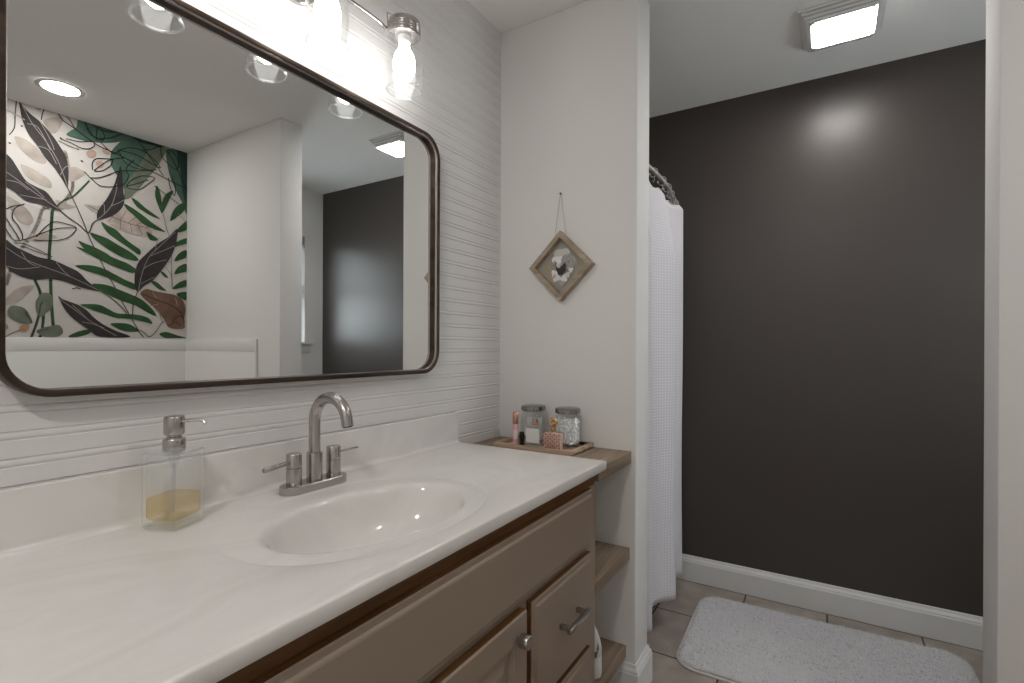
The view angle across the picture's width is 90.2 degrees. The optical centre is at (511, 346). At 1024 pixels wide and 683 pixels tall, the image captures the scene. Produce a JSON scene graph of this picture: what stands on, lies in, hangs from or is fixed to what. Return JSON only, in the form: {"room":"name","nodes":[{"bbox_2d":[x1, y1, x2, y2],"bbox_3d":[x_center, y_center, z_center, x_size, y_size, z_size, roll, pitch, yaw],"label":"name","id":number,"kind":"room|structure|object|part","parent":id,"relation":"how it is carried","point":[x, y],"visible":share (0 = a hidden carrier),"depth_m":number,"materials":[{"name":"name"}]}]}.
{"room":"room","nodes":[
{"label":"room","id":0,"kind":"room"},
{"bbox_2d":[0,0,500,488],"bbox_3d":[-0.611,-0.020,1.220,0.121,2.440,4.270,0,0,32],"label":"wall","id":1,"kind":"structure","parent":0,"point":[457,57],"depth_m":1.48,"materials":[{"name":"white"}]},
{"bbox_2d":[0,0,439,396],"bbox_3d":[-0.520,-0.295,1.218,0.034,0.755,1.036,0,0,32],"label":"wall mirror","id":2,"kind":"object","parent":1,"relation":"attached to","point":[186,202],"visible":1,"depth_m":1.02,"materials":[{"name":"brown metal"}]},
{"bbox_2d":[0,412,459,559],"bbox_3d":[-0.519,0.284,1.226,0.033,0.122,1.256,0,0,32],"label":"backsplash","id":3,"kind":"structure","parent":1,"relation":"attached to","point":[46,514],"depth_m":0.99,"materials":[{"name":"stone"}]},
{"bbox_2d":[289,0,422,99],"bbox_3d":[-0.454,-0.820,1.184,0.179,0.267,0.592,0,0,32],"label":"vanity light","id":4,"kind":"object","parent":1,"relation":"attached to","point":[404,29],"visible":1,"depth_m":1.34,"materials":[{"name":"white glass"}]},
{"bbox_3d":[-0.420,-0.763,1.162,0.098,0.153,0.098,0,0,32],"label":"lamp shade","id":5,"kind":"part","parent":4,"relation":"part of","materials":[{"name":"clear glass"}]},
{"bbox_3d":[-0.420,-0.762,1.162,0.059,0.099,0.059,0,0,32],"label":"bulb","id":6,"kind":"part","parent":4,"relation":"part of","materials":[{"name":"white glass"}]},
{"bbox_3d":[-0.480,-0.875,1.200,0.078,0.049,0.475,0,0,32],"label":"arm","id":7,"kind":"part","parent":4,"relation":"part of","materials":[{"name":"silver metal"}]},
{"bbox_3d":[-0.290,-0.762,1.373,0.098,0.153,0.098,0,0,32],"label":"lamp shade","id":8,"kind":"part","parent":4,"relation":"part of","materials":[{"name":"clear glass"}]},
{"bbox_3d":[-0.290,-0.762,1.373,0.059,0.099,0.059,0,0,32],"label":"bulb","id":9,"kind":"part","parent":4,"relation":"part of","materials":[{"name":"white glass"}]},
{"bbox_2d":[398,33,410,45],"bbox_3d":[-0.289,-0.831,1.373,0.033,0.033,0.033,0,0,32],"label":"socket","id":10,"kind":"object","parent":4,"relation":"attached to","point":[404,39],"depth_m":1.36,"materials":[{"name":"white plastic"}]},
{"bbox_3d":[-0.289,-0.860,1.373,0.086,0.053,0.086,0,0,32],"label":"lid","id":11,"kind":"part","parent":4,"relation":"part of","materials":[{"name":"silver metal"}]},
{"bbox_2d":[467,0,985,117],"bbox_3d":[0.482,-1.285,0.545,2.682,0.100,4.270,0,0,32],"label":"ceiling","id":12,"kind":"structure","parent":0,"point":[702,52],"depth_m":2.05,"materials":[{"name":"white paint"}]},
{"bbox_2d":[798,0,886,52],"bbox_3d":[1.237,-1.209,1.919,0.270,0.044,0.278,0,0,32],"label":"ceiling fan light","id":13,"kind":"object","parent":12,"relation":"attached to","point":[836,22],"visible":1,"depth_m":1.88,"materials":[{"name":"white plastic"}]},
{"bbox_2d":[499,0,1023,682],"bbox_3d":[1.025,-0.014,1.432,2.446,2.440,0.136,0,0,32],"label":"wall","id":14,"kind":"structure","parent":0,"point":[575,79],"depth_m":1.78,"materials":[{"name":"white paint"}]},
{"bbox_2d":[473,436,630,481],"bbox_3d":[0.103,0.373,1.752,0.532,0.040,0.290,0,0,32],"label":"wood shelf","id":15,"kind":"object","parent":14,"relation":"attached to","point":[616,460],"visible":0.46,"depth_m":1.67,"materials":[{"name":"brown wood"}]},
{"bbox_2d":[493,435,593,455],"bbox_3d":[0.110,0.344,1.793,0.298,0.019,0.192,0,0,32],"label":"wooden tray","id":16,"kind":"object","parent":15,"relation":"on","point":[568,450],"visible":0.68,"depth_m":1.75,"materials":[{"name":"brown wood"}]},
{"bbox_2d":[513,411,518,443],"bbox_3d":[0.013,0.288,1.815,0.021,0.116,0.021,0,0,32],"label":"vial","id":17,"kind":"object","parent":16,"relation":"on","point":[515,413],"visible":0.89,"depth_m":1.81,"materials":[{"name":"pink plastic"}]},
{"bbox_2d":[519,421,523,444],"bbox_3d":[0.035,0.300,1.804,0.018,0.093,0.018,0,0,32],"label":"vial","id":18,"kind":"object","parent":16,"relation":"on","point":[521,433],"visible":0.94,"depth_m":1.80,"materials":[{"name":"black glass"}]},
{"bbox_2d":[526,418,539,446],"bbox_3d":[0.079,0.282,1.771,0.068,0.129,0.029,0,0,32],"label":"perfume bottle","id":19,"kind":"object","parent":16,"relation":"on","point":[532,435],"visible":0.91,"depth_m":1.76,"materials":[{"name":"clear glass"}]},
{"bbox_2d":[520,404,545,430],"bbox_3d":[0.077,0.278,1.855,0.094,0.136,0.094,0,0,32],"label":"glass canister","id":20,"kind":"object","parent":16,"relation":"on","point":[525,407],"visible":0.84,"depth_m":1.83,"materials":[{"name":"clear glass"}]},
{"bbox_3d":[0.078,0.220,1.855,0.090,0.020,0.090,0,0,32],"label":"lid","id":21,"kind":"part","parent":20,"relation":"part of","materials":[{"name":"silver metal"}]},
{"bbox_2d":[527,416,541,439],"bbox_3d":[0.075,0.295,1.848,0.067,0.081,0.058,0,0,32],"label":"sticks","id":22,"kind":"object","parent":20,"relation":"in","point":[531,418],"visible":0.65,"depth_m":1.84,"materials":[{"name":"white"}]},
{"bbox_2d":[542,417,562,449],"bbox_3d":[0.138,0.291,1.702,0.071,0.111,0.032,0,0,32],"label":"perfume bottle","id":23,"kind":"object","parent":16,"relation":"on","point":[551,440],"visible":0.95,"depth_m":1.69,"materials":[{"name":"pink glass"}]},
{"bbox_3d":[0.130,0.316,1.689,0.064,0.057,0.001,0,0,32],"label":"lattice panel","id":24,"kind":"part","parent":23,"relation":"part of","materials":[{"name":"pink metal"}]},
{"bbox_2d":[554,406,580,446],"bbox_3d":[0.194,0.279,1.780,0.092,0.136,0.092,0,0,32],"label":"glass canister","id":25,"kind":"object","parent":16,"relation":"on","point":[563,409],"visible":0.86,"depth_m":1.75,"materials":[{"name":"clear glass"}]},
{"bbox_3d":[0.194,0.221,1.780,0.088,0.020,0.088,0,0,32],"label":"lid","id":26,"kind":"part","parent":25,"relation":"part of","materials":[{"name":"silver metal"}]},
{"bbox_2d":[556,417,579,444],"bbox_3d":[0.194,0.291,1.780,0.084,0.095,0.083,0,0,39],"label":"cotton swabs","id":27,"kind":"object","parent":25,"relation":"in","point":[569,427],"visible":0.94,"depth_m":1.75,"materials":[{"name":"white fabric"}]},
{"bbox_2d":[529,192,594,300],"bbox_3d":[0.179,-0.365,1.858,0.254,0.396,0.030,0,0,32],"label":"picture","id":28,"kind":"object","parent":14,"relation":"attached to","point":[562,264],"visible":1,"depth_m":1.86,"materials":[{"name":"brown wood"}]},
{"bbox_3d":[0.179,-0.293,1.858,0.254,0.254,0.030,0,0,32],"label":"frame","id":29,"kind":"part","parent":28,"relation":"part of","materials":[{"name":"brown wood"}]},
{"bbox_2d":[594,637,625,682],"bbox_3d":[0.090,1.037,1.751,0.516,0.040,0.302,0,0,32],"label":"wood shelf","id":30,"kind":"object","parent":14,"relation":"attached to","point":[613,655],"visible":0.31,"depth_m":1.68,"materials":[{"name":"brown wood"}]},
{"bbox_2d":[594,627,601,678],"bbox_3d":[0.241,0.922,1.588,0.080,0.192,0.058,0,0,32],"label":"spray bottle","id":31,"kind":"object","parent":30,"relation":"on","point":[598,649],"visible":0.17,"depth_m":1.56,"materials":[{"name":"white plastic"}]},
{"bbox_2d":[595,540,629,595],"bbox_3d":[0.097,0.702,1.748,0.528,0.040,0.302,0,0,32],"label":"wood shelf","id":32,"kind":"object","parent":14,"relation":"attached to","point":[609,558],"visible":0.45,"depth_m":1.64,"materials":[{"name":"brown wood"}]},
{"bbox_2d":[609,644,652,682],"bbox_3d":[0.226,1.138,1.925,0.562,0.129,0.166,0,0,32],"label":"baseboard","id":33,"kind":"structure","parent":14,"relation":"attached to","point":[640,672],"depth_m":1.74,"materials":[{"name":"white wood"}]},
{"bbox_2d":[649,164,678,204],"bbox_3d":[0.623,-0.746,2.294,0.116,0.064,0.906,0,0,32],"label":"shower rod","id":34,"kind":"object","parent":14,"relation":"attached to","point":[651,168],"visible":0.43,"depth_m":2.33,"materials":[{"name":"white metal"}]},
{"bbox_2d":[647,181,682,631],"bbox_3d":[0.652,0.194,2.232,0.128,1.791,0.786,0,0,32],"label":"shower curtain","id":35,"kind":"object","parent":34,"relation":"hanging from","point":[665,274],"visible":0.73,"depth_m":2.18,"materials":[{"name":"white fabric"}]},
{"bbox_2d":[647,578,982,682],"bbox_3d":[0.472,1.255,0.546,2.682,0.100,4.270,0,0,32],"label":"floor","id":36,"kind":"structure","parent":0,"point":[670,619],"depth_m":2.17,"materials":[{"name":"tile"}]},
{"bbox_2d":[216,476,594,682],"bbox_3d":[-0.281,0.777,1.085,0.584,0.847,1.220,0,0,32],"label":"vanity cabinet","id":37,"kind":"object","parent":36,"relation":"on","point":[516,603],"visible":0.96,"depth_m":0.97,"materials":[{"name":"brown paint"}]},
{"bbox_2d":[0,412,606,682],"bbox_3d":[-0.296,0.346,1.087,0.558,0.244,1.260,0,0,32],"label":"countertop","id":38,"kind":"structure","parent":37,"relation":"on","point":[88,594],"depth_m":0.83,"materials":[{"name":"stone"}]},
{"bbox_2d":[141,415,206,530],"bbox_3d":[-0.605,0.225,0.931,0.095,0.198,0.073,0,0,8],"label":"soap dispenser","id":39,"kind":"object","parent":38,"relation":"on","point":[174,444],"visible":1,"depth_m":0.92,"materials":[{"name":"clear glass"}]},
{"bbox_2d":[262,392,357,496],"bbox_3d":[-0.452,0.214,1.169,0.202,0.224,0.171,0,0,-20],"label":"faucet","id":40,"kind":"object","parent":38,"relation":"on","point":[295,485],"visible":1,"depth_m":1.17,"materials":[{"name":"silver metal"}]},
{"bbox_3d":[-0.503,0.257,1.093,0.011,0.012,0.074,0,0,19],"label":"lever","id":41,"kind":"part","parent":40,"relation":"part of","materials":[{"name":"silver metal"}]},
{"bbox_3d":[-0.486,0.273,1.139,0.033,0.070,0.033,0,0,32],"label":"handle","id":42,"kind":"part","parent":40,"relation":"part of","materials":[{"name":"silver metal"}]},
{"bbox_3d":[-0.458,0.317,1.184,0.052,0.019,0.169,0,0,32],"label":"plate","id":43,"kind":"part","parent":40,"relation":"part of","materials":[{"name":"silver metal"}]},
{"bbox_3d":[-0.410,0.177,1.155,0.138,0.149,0.026,0,0,32],"label":"spout","id":44,"kind":"part","parent":40,"relation":"part of","materials":[{"name":"silver metal"}]},
{"bbox_3d":[-0.430,0.273,1.230,0.033,0.070,0.033,0,0,32],"label":"handle","id":45,"kind":"part","parent":40,"relation":"part of","materials":[{"name":"silver metal"}]},
{"bbox_3d":[-0.405,0.254,1.261,0.006,0.008,0.056,0,0,38],"label":"lever","id":46,"kind":"part","parent":40,"relation":"part of","materials":[{"name":"silver metal"}]},
{"bbox_3d":[-0.078,0.825,0.947,0.021,0.514,0.385,0,0,32],"label":"door","id":47,"kind":"part","parent":37,"relation":"part of","materials":[{"name":"brown wood"}]},
{"bbox_3d":[0.024,0.610,1.060,0.032,0.030,0.030,0,0,32],"label":"knob","id":48,"kind":"part","parent":37,"relation":"part of","materials":[{"name":"silver metal"}]},
{"bbox_3d":[0.128,0.693,1.278,0.021,0.248,0.334,0,0,32],"label":"drawer","id":49,"kind":"part","parent":37,"relation":"part of","materials":[{"name":"brown wood"}]},
{"bbox_3d":[0.127,0.957,1.278,0.021,0.252,0.334,0,0,32],"label":"drawer","id":50,"kind":"part","parent":37,"relation":"part of","materials":[{"name":"brown wood"}]},
{"bbox_3d":[0.158,0.679,1.272,0.036,0.014,0.122,0,0,32],"label":"handle","id":51,"kind":"part","parent":37,"relation":"part of","materials":[{"name":"silver metal"}]},
{"bbox_2d":[676,596,979,682],"bbox_3d":[1.185,1.193,1.956,1.003,0.025,0.676,0,0,32],"label":"bath rug","id":52,"kind":"object","parent":36,"relation":"on","point":[728,641],"visible":1,"depth_m":1.98,"materials":[{"name":"grey fabric"}]},
{"bbox_2d":[649,39,985,616],"bbox_3d":[1.571,-0.012,2.309,2.682,2.440,0.120,0,0,32],"label":"wall","id":53,"kind":"structure","parent":0,"point":[834,225],"depth_m":2.30,"materials":[{"name":"grey paint"}]},
{"bbox_2d":[676,553,982,650],"bbox_3d":[1.532,1.143,2.251,2.438,0.129,0.015,0,0,32],"label":"baseboard","id":54,"kind":"structure","parent":53,"relation":"attached to","point":[949,626],"depth_m":2.28,"materials":[{"name":"white wood"}]}
]}

